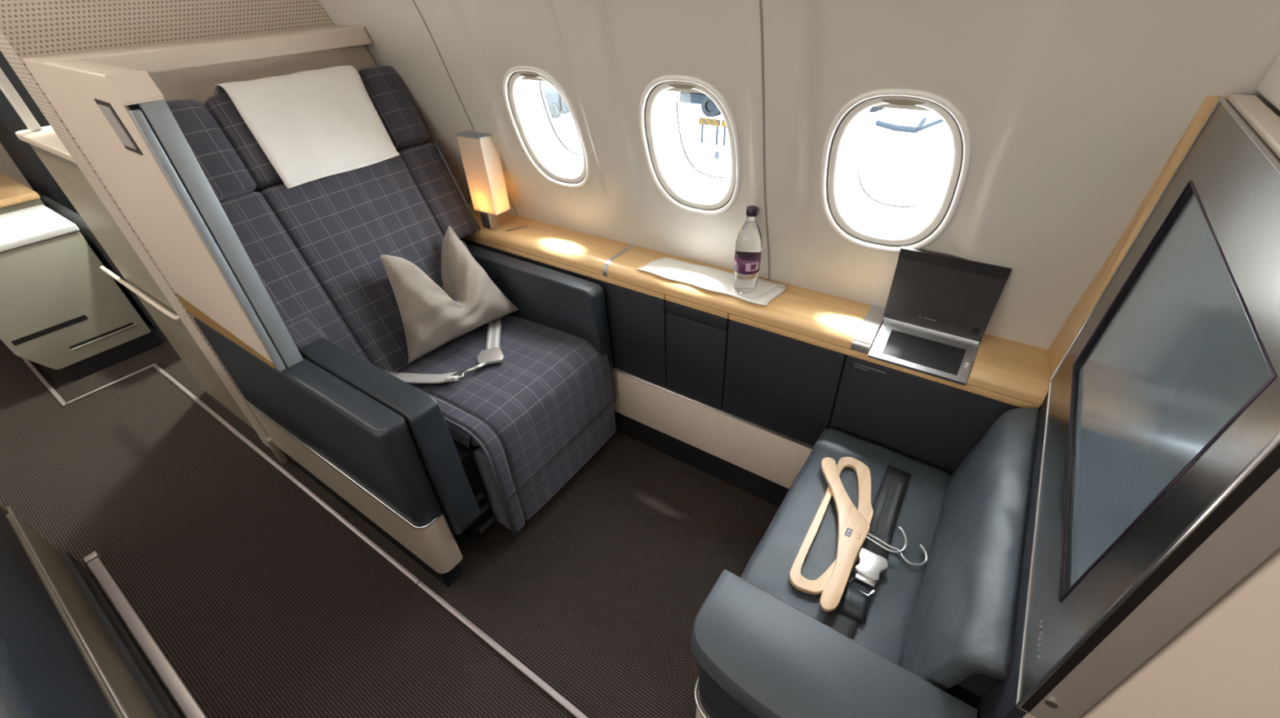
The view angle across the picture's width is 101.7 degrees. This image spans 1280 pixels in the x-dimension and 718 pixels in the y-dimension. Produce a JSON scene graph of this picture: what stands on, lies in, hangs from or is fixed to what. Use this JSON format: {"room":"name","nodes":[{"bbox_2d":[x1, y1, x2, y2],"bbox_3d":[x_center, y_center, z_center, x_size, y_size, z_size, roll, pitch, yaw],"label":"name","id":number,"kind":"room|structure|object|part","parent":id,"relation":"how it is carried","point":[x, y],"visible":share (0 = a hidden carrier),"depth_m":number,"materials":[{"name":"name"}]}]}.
{"room":"aircraft cabin","nodes":[
{"label":"aircraft cabin","id":0,"kind":"room"},
{"bbox_2d":[0,142,32,189],"bbox_3d":[-5.346,-1.212,2.623,0.050,2.250,4.600,21,43,28],"label":"wall","id":1,"kind":"structure","parent":0,"point":[7,166],"depth_m":3.79,"materials":[{"name":"beige plastic"}]},
{"bbox_2d":[0,0,334,454],"bbox_3d":[-1.224,-0.797,1.766,0.145,2.230,1.054,21,43,28],"label":"wall","id":2,"kind":"structure","parent":0,"point":[28,28],"depth_m":1.40,"materials":[{"name":"beige plastic"}]},
{"bbox_2d":[0,323,778,717],"bbox_3d":[-1.982,0.959,1.403,8.000,0.050,4.600,21,43,28],"label":"floor","id":3,"kind":"structure","parent":0,"point":[264,604],"depth_m":1.67,"materials":[{"name":"carpet"}]},
{"bbox_2d":[0,171,44,214],"bbox_3d":[-3.518,-0.621,2.973,1.000,0.735,0.315,21,43,28],"label":"console","id":4,"kind":"object","parent":3,"relation":"on","point":[15,196],"visible":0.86,"depth_m":2.62,"materials":[{"name":"brown wood"}]},
{"bbox_2d":[22,358,67,407],"bbox_3d":[-3.739,-0.198,3.026,2.648,0.012,0.016,21,43,28],"label":"rail","id":5,"kind":"object","parent":3,"relation":"on","point":[28,363],"visible":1,"depth_m":2.53,"materials":[{"name":"metal"}]},
{"bbox_2d":[0,204,161,382],"bbox_3d":[-2.919,-0.308,2.557,0.536,0.680,0.472,21,43,28],"label":"base cabinet","id":6,"kind":"object","parent":3,"relation":"on","point":[59,309],"visible":1,"depth_m":2.43,"materials":[{"name":"grey plastic"}]},
{"bbox_2d":[0,204,79,252],"bbox_3d":[-2.934,-0.568,2.365,0.532,0.032,0.472,21,43,28],"label":"countertop","id":7,"kind":"structure","parent":6,"relation":"on","point":[27,226],"depth_m":2.38,"materials":[{"name":"white plastic"}]},
{"bbox_2d":[0,50,166,337],"bbox_3d":[-2.803,-1.098,2.788,1.543,1.562,0.730,21,43,28],"label":"seat","id":8,"kind":"object","parent":3,"relation":"on","point":[21,153],"visible":0.17,"depth_m":2.64,"materials":[{"name":"fabric"}]},
{"bbox_3d":[-3.143,-1.264,2.992,0.687,1.512,0.680,21,43,28],"label":"seat","id":9,"kind":"part","parent":8,"relation":"part of","materials":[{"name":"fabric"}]},
{"bbox_3d":[-2.876,-0.505,2.794,1.300,0.610,0.050,21,43,28],"label":"armrest","id":10,"kind":"part","parent":8,"relation":"part of","materials":[{"name":"plastic"}]},
{"bbox_2d":[0,502,183,717],"bbox_3d":[-1.333,0.637,0.995,1.545,0.900,0.332,21,43,28],"label":"shell","id":11,"kind":"object","parent":3,"relation":"on","point":[65,651],"visible":1,"depth_m":1.17,"materials":[{"name":"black plastic"}]},
{"bbox_3d":[-1.879,0.331,1.444,0.030,0.900,0.020,21,43,28],"label":"wing post","id":12,"kind":"part","parent":11,"relation":"part of","materials":[{"name":"beige plastic"}]},
{"bbox_3d":[-1.325,0.620,0.962,1.510,0.334,0.316,21,43,28],"label":"armrest panel","id":13,"kind":"part","parent":11,"relation":"part of","materials":[{"name":"beige plastic"}]},
{"bbox_2d":[66,363,155,404],"bbox_3d":[-2.547,0.117,2.522,0.010,0.012,0.352,21,43,28],"label":"rail","id":14,"kind":"object","parent":3,"relation":"on","point":[151,366],"visible":1,"depth_m":2.51,"materials":[{"name":"metal"}]},
{"bbox_2d":[15,125,254,430],"bbox_3d":[-1.843,-0.270,2.030,0.872,1.140,0.174,21,43,28],"label":"panel","id":15,"kind":"object","parent":3,"relation":"on","point":[45,142],"visible":0.6,"depth_m":1.87,"materials":[{"name":"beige plastic"}]},
{"bbox_2d":[0,67,41,131],"bbox_3d":[-2.075,-1.199,1.458,0.035,1.049,0.028,21,43,28],"label":"strip","id":16,"kind":"object","parent":15,"relation":"on","point":[8,90],"visible":1,"depth_m":1.71,"materials":[{"name":"white plastic"}]},
{"bbox_2d":[83,551,208,717],"bbox_3d":[-1.161,0.911,1.353,1.630,0.020,0.034,21,43,28],"label":"rail","id":17,"kind":"object","parent":3,"relation":"on","point":[184,698],"visible":1,"depth_m":1.50,"materials":[{"name":"metal"}]},
{"bbox_2d":[22,26,462,587],"bbox_3d":[-0.747,-0.244,1.723,1.046,1.395,0.995,21,43,28],"label":"shell","id":18,"kind":"object","parent":3,"relation":"on","point":[361,451],"visible":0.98,"depth_m":1.34,"materials":[{"name":"beige plastic"}]},
{"bbox_3d":[-1.081,-0.482,1.080,0.105,0.100,0.003,21,43,28],"label":"placard frame","id":19,"kind":"part","parent":18,"relation":"part of","materials":[{"name":"grey plastic"}]},
{"bbox_3d":[-1.204,-0.368,1.328,0.566,0.687,0.063,21,43,28],"label":"wing panel","id":20,"kind":"part","parent":18,"relation":"part of","materials":[{"name":"beige plastic"}]},
{"bbox_3d":[-1.085,-0.406,1.952,0.090,1.310,0.915,21,43,28],"label":"panel","id":21,"kind":"part","parent":18,"relation":"part of","materials":[{"name":"beige plastic"}]},
{"bbox_3d":[-0.975,0.143,1.537,1.006,0.356,0.072,21,43,28],"label":"armrest panel","id":22,"kind":"part","parent":18,"relation":"part of","materials":[{"name":"blue leather"}]},
{"bbox_3d":[-0.964,0.374,1.708,1.005,0.220,0.074,21,43,28],"label":"panel","id":23,"kind":"part","parent":18,"relation":"part of","materials":[{"name":"beige plastic"}]},
{"bbox_2d":[152,364,420,585],"bbox_3d":[-1.566,0.364,2.122,2.135,0.012,0.016,21,43,28],"label":"rail","id":24,"kind":"object","parent":3,"relation":"on","point":[402,570],"visible":1,"depth_m":1.94,"materials":[{"name":"metal"}]},
{"bbox_2d":[165,65,616,542],"bbox_3d":[-0.700,-0.164,1.706,0.989,1.284,0.769,21,43,28],"label":"lounge seat","id":25,"kind":"object","parent":3,"relation":"on","point":[500,415],"visible":0.79,"depth_m":1.64,"materials":[{"name":"fabric"}]},
{"bbox_3d":[-1.023,-0.158,1.551,0.345,0.619,0.156,21,43,28],"label":"backrest panel","id":26,"kind":"part","parent":25,"relation":"part of","materials":[{"name":"fabric"}]},
{"bbox_2d":[213,65,399,188],"bbox_3d":[-0.988,-0.720,1.585,0.214,0.264,0.395,21,43,28],"label":"headrest cover","id":27,"kind":"object","parent":25,"relation":"on","point":[310,125],"visible":0.99,"depth_m":1.54,"materials":[{"name":"white fabric"}]},
{"bbox_2d":[260,151,449,372],"bbox_3d":[-0.851,-0.313,1.748,0.345,0.619,0.448,21,43,28],"label":"backrest cushion","id":28,"kind":"object","parent":25,"relation":"on","point":[340,226],"depth_m":1.65,"materials":[{"name":"fabric"}]},
{"bbox_3d":[-0.754,0.225,1.533,0.644,0.512,0.079,21,43,28],"label":"armrest","id":29,"kind":"part","parent":25,"relation":"part of","materials":[{"name":"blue leather"}]},
{"bbox_3d":[-0.740,-0.590,1.885,0.223,0.339,0.134,21,43,28],"label":"backrest panel","id":30,"kind":"part","parent":25,"relation":"part of","materials":[{"name":"fabric"}]},
{"bbox_2d":[380,226,518,363],"bbox_3d":[-0.654,-0.228,1.733,0.224,0.314,0.418,21,43,28],"label":"pillow","id":31,"kind":"object","parent":25,"relation":"on","point":[433,317],"visible":1,"depth_m":1.70,"materials":[{"name":"beige fabric"}]},
{"bbox_3d":[-0.629,0.293,1.702,0.571,0.434,0.051,21,43,28],"label":"seat panel","id":32,"kind":"part","parent":25,"relation":"part of","materials":[{"name":"fabric"}]},
{"bbox_3d":[-0.677,0.199,1.982,0.730,0.370,0.600,21,43,28],"label":"seat","id":33,"kind":"part","parent":25,"relation":"part of","materials":[{"name":"grey fabric"}]},
{"bbox_2d":[400,314,616,519],"bbox_3d":[-0.470,0.150,1.881,0.574,0.437,0.503,21,43,28],"label":"seat cushion","id":34,"kind":"object","parent":25,"relation":"on","point":[548,406],"depth_m":1.71,"materials":[{"name":"fabric"}]},
{"bbox_3d":[-0.386,-0.127,1.965,0.665,0.490,0.064,21,43,28],"label":"armrest","id":35,"kind":"part","parent":25,"relation":"part of","materials":[{"name":"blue leather"}]},
{"bbox_2d":[417,582,587,717],"bbox_3d":[0.022,0.962,1.210,1.712,0.012,0.016,21,43,28],"label":"rail","id":36,"kind":"object","parent":3,"relation":"on","point":[505,655],"visible":1,"depth_m":1.43,"materials":[{"name":"metal"}]},
{"bbox_2d":[459,202,1051,507],"bbox_3d":[0.067,-0.077,1.806,2.073,0.962,0.175,21,43,28],"label":"console","id":37,"kind":"object","parent":3,"relation":"on","point":[740,393],"visible":0.78,"depth_m":1.48,"materials":[{"name":"brown wood"}]},
{"bbox_2d":[455,130,510,229],"bbox_3d":[-0.541,-0.619,1.837,0.118,0.333,0.072,21,43,28],"label":"table lamp","id":38,"kind":"object","parent":37,"relation":"on","point":[480,154],"visible":0.87,"depth_m":1.79,"materials":[{"name":"fabric"}]},
{"bbox_3d":[-0.560,-0.527,1.927,0.045,0.079,0.039,21,43,28],"label":"post","id":39,"kind":"part","parent":38,"relation":"part of","materials":[{"name":"metal"}]},
{"bbox_3d":[-0.455,-0.484,1.929,0.084,0.002,0.011,-20,40,-22],"label":"inlay plate","id":40,"kind":"part","parent":37,"relation":"part of","materials":[{"name":"metal"}]},
{"bbox_3d":[-0.369,-0.216,1.972,1.107,0.353,0.020,21,43,28],"label":"navy panel","id":41,"kind":"part","parent":37,"relation":"part of","materials":[{"name":"plastic"}]},
{"bbox_3d":[-0.449,-0.017,2.197,0.889,0.218,0.021,21,43,28],"label":"panel","id":42,"kind":"part","parent":37,"relation":"part of","materials":[{"name":"beige plastic"}]},
{"bbox_3d":[0.178,0.007,1.671,0.211,0.310,0.020,21,43,28],"label":"navy panel","id":43,"kind":"part","parent":37,"relation":"part of","materials":[{"name":"plastic"}]},
{"bbox_2d":[636,257,786,306],"bbox_3d":[0.208,-0.244,1.555,0.444,0.007,0.137,21,43,28],"label":"napkin","id":44,"kind":"object","parent":37,"relation":"on","point":[712,279],"visible":0.9,"depth_m":1.55,"materials":[{"name":"white paper"}]},
{"bbox_2d":[733,205,762,294],"bbox_3d":[0.295,-0.295,1.418,0.071,0.241,0.071,21,43,28],"label":"water bottle","id":45,"kind":"object","parent":44,"relation":"on","point":[748,251],"visible":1,"depth_m":1.40,"materials":[{"name":"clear plastic"}]},
{"bbox_2d":[745,261,759,271],"bbox_3d":[0.306,-0.251,1.412,0.040,0.024,0.006,-13,38,-13],"label":"print","id":46,"kind":"object","parent":45,"relation":"attached to","point":[750,266],"depth_m":1.41},
{"bbox_3d":[0.407,0.305,1.706,1.181,0.218,0.021,21,43,28],"label":"panel","id":47,"kind":"part","parent":37,"relation":"part of","materials":[{"name":"beige plastic"}]},
{"bbox_3d":[0.404,0.075,1.528,0.331,0.353,0.020,21,43,28],"label":"navy panel","id":48,"kind":"part","parent":37,"relation":"part of","materials":[{"name":"plastic"}]},
{"bbox_3d":[0.713,0.191,1.351,0.410,0.353,0.020,21,43,28],"label":"navy panel","id":49,"kind":"part","parent":37,"relation":"part of","materials":[{"name":"plastic"}]},
{"bbox_2d":[868,245,1012,386],"bbox_3d":[0.683,-0.099,1.215,0.221,0.272,0.127,21,43,28],"label":"laptop","id":50,"kind":"object","parent":37,"relation":"on","point":[940,308],"depth_m":1.24,"materials":[{"name":"metal"}]},
{"bbox_2d":[691,396,1047,717],"bbox_3d":[0.475,0.520,1.156,0.440,0.748,0.813,21,43,28],"label":"ottoman bench","id":51,"kind":"object","parent":3,"relation":"on","point":[941,637],"visible":0.97,"depth_m":0.92,"materials":[{"name":"leather"}]},
{"bbox_3d":[0.302,0.804,1.044,0.408,0.220,0.158,21,43,28],"label":"armrest panel","id":52,"kind":"part","parent":51,"relation":"part of","materials":[{"name":"beige plastic"}]},
{"bbox_3d":[0.292,0.627,0.913,0.410,0.212,0.161,21,43,28],"label":"armrest","id":53,"kind":"part","parent":51,"relation":"part of","materials":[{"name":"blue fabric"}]},
{"bbox_2d":[740,428,951,666],"bbox_3d":[0.480,0.432,1.216,0.336,0.096,0.636,21,43,28],"label":"seat cushion","id":54,"kind":"object","parent":51,"relation":"on","point":[912,495],"depth_m":1.17,"materials":[{"name":"leather"}]},
{"bbox_2d":[788,457,928,595],"bbox_3d":[0.512,0.395,1.170,0.245,0.012,0.416,21,43,28],"label":"hanger","id":55,"kind":"object","parent":51,"relation":"on","point":[814,588],"visible":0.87,"depth_m":1.18,"materials":[{"name":"brown wood"}]},
{"bbox_2d":[819,457,907,613],"bbox_3d":[0.495,0.382,1.157,0.180,0.019,0.412,8,38,14],"label":"hanger","id":56,"kind":"object","parent":51,"relation":"on","point":[854,529],"visible":1,"depth_m":1.14,"materials":[{"name":"brown wood"}]},
{"bbox_3d":[0.648,0.376,1.030,0.111,0.321,0.633,21,43,28],"label":"backrest","id":57,"kind":"part","parent":51,"relation":"part of","materials":[{"name":"leather"}]},
{"bbox_3d":[0.682,0.516,1.063,0.014,0.648,0.693,21,43,28],"label":"bench panel","id":58,"kind":"part","parent":51,"relation":"part of","materials":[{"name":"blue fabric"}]},
{"bbox_2d":[1015,93,1279,717],"bbox_3d":[0.835,0.322,0.909,0.312,1.330,0.872,21,43,28],"label":"monument","id":59,"kind":"object","parent":3,"relation":"on","point":[1158,492],"visible":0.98,"depth_m":0.57,"materials":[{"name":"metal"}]},
{"bbox_2d":[1079,53,1279,717],"bbox_3d":[1.080,0.394,0.613,0.955,1.550,0.683,21,43,28],"label":"partition wall","id":60,"kind":"structure","parent":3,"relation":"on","point":[1225,664],"depth_m":0.48,"materials":[{"name":"beige plastic"}]},
{"bbox_2d":[318,0,1279,349],"bbox_3d":[-1.083,-0.815,1.752,8.050,2.305,0.898,21,43,28],"label":"wall","id":61,"kind":"structure","parent":0,"point":[1072,110],"depth_m":1.07,"materials":[{"name":"plastic"}]},
{"bbox_2d":[412,0,517,215],"bbox_3d":[-0.706,-0.903,1.411,0.004,1.621,0.800,21,43,28],"label":"trim","id":62,"kind":"structure","parent":61,"relation":"attached to","point":[412,0],"depth_m":1.61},
{"bbox_2d":[502,66,590,187],"bbox_3d":[-0.244,-0.739,1.637,0.426,0.500,0.254,21,43,28],"label":"window","id":63,"kind":"structure","parent":61,"relation":"in","point":[535,131],"depth_m":1.68,"materials":[{"name":"plastic"}]},
{"bbox_3d":[-0.310,-0.809,1.475,0.092,0.019,0.014,21,43,28],"label":"blind handle","id":64,"kind":"part","parent":63,"relation":"part of","materials":[{"name":"beige plastic"}]},
{"bbox_2d":[520,76,546,81],"bbox_3d":[-0.305,-0.808,1.484,0.162,0.024,0.010,21,43,28],"label":"blind","id":65,"kind":"object","parent":63,"relation":"attached to","point":[537,78],"depth_m":1.48,"materials":[{"name":"plastic"}]},
{"bbox_3d":[-0.251,-0.736,1.625,0.223,0.318,0.172,21,43,28],"label":"frame","id":66,"kind":"part","parent":63,"relation":"part of","materials":[{"name":"plastic"}]},
{"bbox_2d":[639,75,741,215],"bbox_3d":[0.169,-0.584,1.400,0.426,0.500,0.254,21,43,28],"label":"window","id":67,"kind":"structure","parent":61,"relation":"in","point":[687,187],"depth_m":1.43,"materials":[{"name":"plastic"}]},
{"bbox_3d":[0.102,-0.653,1.238,0.092,0.019,0.014,21,43,28],"label":"blind handle","id":68,"kind":"part","parent":67,"relation":"part of","materials":[{"name":"beige plastic"}]},
{"bbox_2d":[666,84,713,94],"bbox_3d":[0.107,-0.653,1.248,0.162,0.024,0.010,21,43,28],"label":"blind","id":69,"kind":"object","parent":67,"relation":"attached to","point":[683,88],"depth_m":1.24,"materials":[{"name":"plastic"}]},
{"bbox_3d":[0.161,-0.581,1.388,0.223,0.318,0.172,21,43,28],"label":"frame","id":70,"kind":"part","parent":67,"relation":"part of","materials":[{"name":"plastic"}]},
{"bbox_2d":[759,0,769,279],"bbox_3d":[0.154,-0.579,0.917,0.004,1.621,0.800,21,43,28],"label":"trim","id":71,"kind":"structure","parent":61,"relation":"attached to","point":[760,1],"depth_m":1.17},
{"bbox_2d":[820,88,971,252],"bbox_3d":[0.575,-0.430,1.167,0.426,0.500,0.254,21,43,28],"label":"window","id":72,"kind":"structure","parent":61,"relation":"in","point":[860,218],"depth_m":1.19,"materials":[{"name":"plastic"}]},
{"bbox_3d":[0.567,-0.427,1.155,0.223,0.318,0.172,21,43,28],"label":"frame","id":73,"kind":"part","parent":72,"relation":"part of","materials":[{"name":"plastic"}]},
{"bbox_3d":[0.508,-0.500,1.004,0.092,0.019,0.014,21,43,28],"label":"blind handle","id":74,"kind":"part","parent":72,"relation":"part of","materials":[{"name":"beige plastic"}]},
{"bbox_2d":[871,97,947,112],"bbox_3d":[0.514,-0.500,1.014,0.162,0.024,0.010,21,43,28],"label":"blind","id":75,"kind":"object","parent":72,"relation":"attached to","point":[902,103],"depth_m":1.00,"materials":[{"name":"plastic"}]},
{"label":"outside","id":76,"kind":"structure","parent":0,"visible":0},
{"bbox_2d":[542,80,951,204],"bbox_3d":[21.992,-67.674,99.526,220.000,0.100,217.000,21,43,28],"label":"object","id":77,"kind":"object","parent":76,"point":[899,167],"depth_m":20.75,"materials":[{"name":"concrete"}]},
{"bbox_2d":[542,86,569,118],"bbox_3d":[-4.243,-13.998,27.051,3.500,2.500,1.425,21,43,28],"label":"loader","id":78,"kind":"object","parent":77,"relation":"on","point":[557,105],"visible":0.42,"depth_m":26.97,"materials":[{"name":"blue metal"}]},
{"bbox_2d":[679,91,720,116],"bbox_3d":[1.995,-16.094,26.926,7.800,5.500,3.400,21,43,28],"label":"truck","id":79,"kind":"object","parent":77,"relation":"on","point":[708,107],"visible":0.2,"depth_m":26.23,"materials":[{"name":"blue paint"}]},
{"bbox_2d":[688,151,719,173],"bbox_3d":[2.651,-7.402,19.523,1.419,0.256,2.201,-13,38,-13],"label":"supply hose","id":80,"kind":"object","parent":77,"relation":"on","point":[700,156],"visible":0.88,"depth_m":19.42,"materials":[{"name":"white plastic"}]},
{"bbox_2d":[698,117,720,145],"bbox_3d":[2.908,-9.566,21.866,0.950,1.000,0.100,21,43,28],"label":"barrier","id":81,"kind":"object","parent":77,"relation":"on","point":[703,121],"visible":1,"depth_m":21.68,"materials":[{"name":"yellow metal"}]},
{"bbox_3d":[2.637,-9.570,22.099,0.080,0.750,0.080,21,43,28],"label":"leg","id":82,"kind":"part","parent":81,"relation":"part of","materials":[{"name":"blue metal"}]},
{"bbox_3d":[3.214,-9.352,21.768,0.080,0.750,0.080,21,43,28],"label":"leg","id":83,"kind":"part","parent":81,"relation":"part of","materials":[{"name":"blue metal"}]},
{"bbox_2d":[715,163,728,174],"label":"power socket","id":84,"kind":"object","parent":77,"relation":"on","point":[721,168],"depth_m":18.76,"materials":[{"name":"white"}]},
{"bbox_2d":[721,119,726,146],"bbox_3d":[3.773,-9.240,21.369,0.950,1.000,0.100,21,43,28],"label":"barrier","id":85,"kind":"object","parent":77,"relation":"on","point":[723,124],"visible":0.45,"depth_m":21.46,"materials":[{"name":"yellow metal"}]},
{"bbox_3d":[3.502,-9.244,21.602,0.080,0.750,0.080,21,43,28],"label":"leg","id":86,"kind":"part","parent":85,"relation":"part of","materials":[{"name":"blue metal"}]},
{"bbox_2d":[869,106,884,112],"bbox_3d":[10.953,-13.465,26.133,3.352,1.500,2.800,21,43,28],"label":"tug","id":87,"kind":"object","parent":77,"relation":"on","point":[873,108],"visible":0.02,"depth_m":25.37,"materials":[{"name":"grey metal"}]},
{"bbox_2d":[875,117,943,133],"bbox_3d":[12.041,-10.110,22.474,3.167,0.260,1.734,-6,37,-4],"label":"bar","id":88,"kind":"object","parent":77,"relation":"on","point":[920,126],"visible":0.91,"depth_m":22.21,"materials":[{"name":"blue metal"}]}
]}

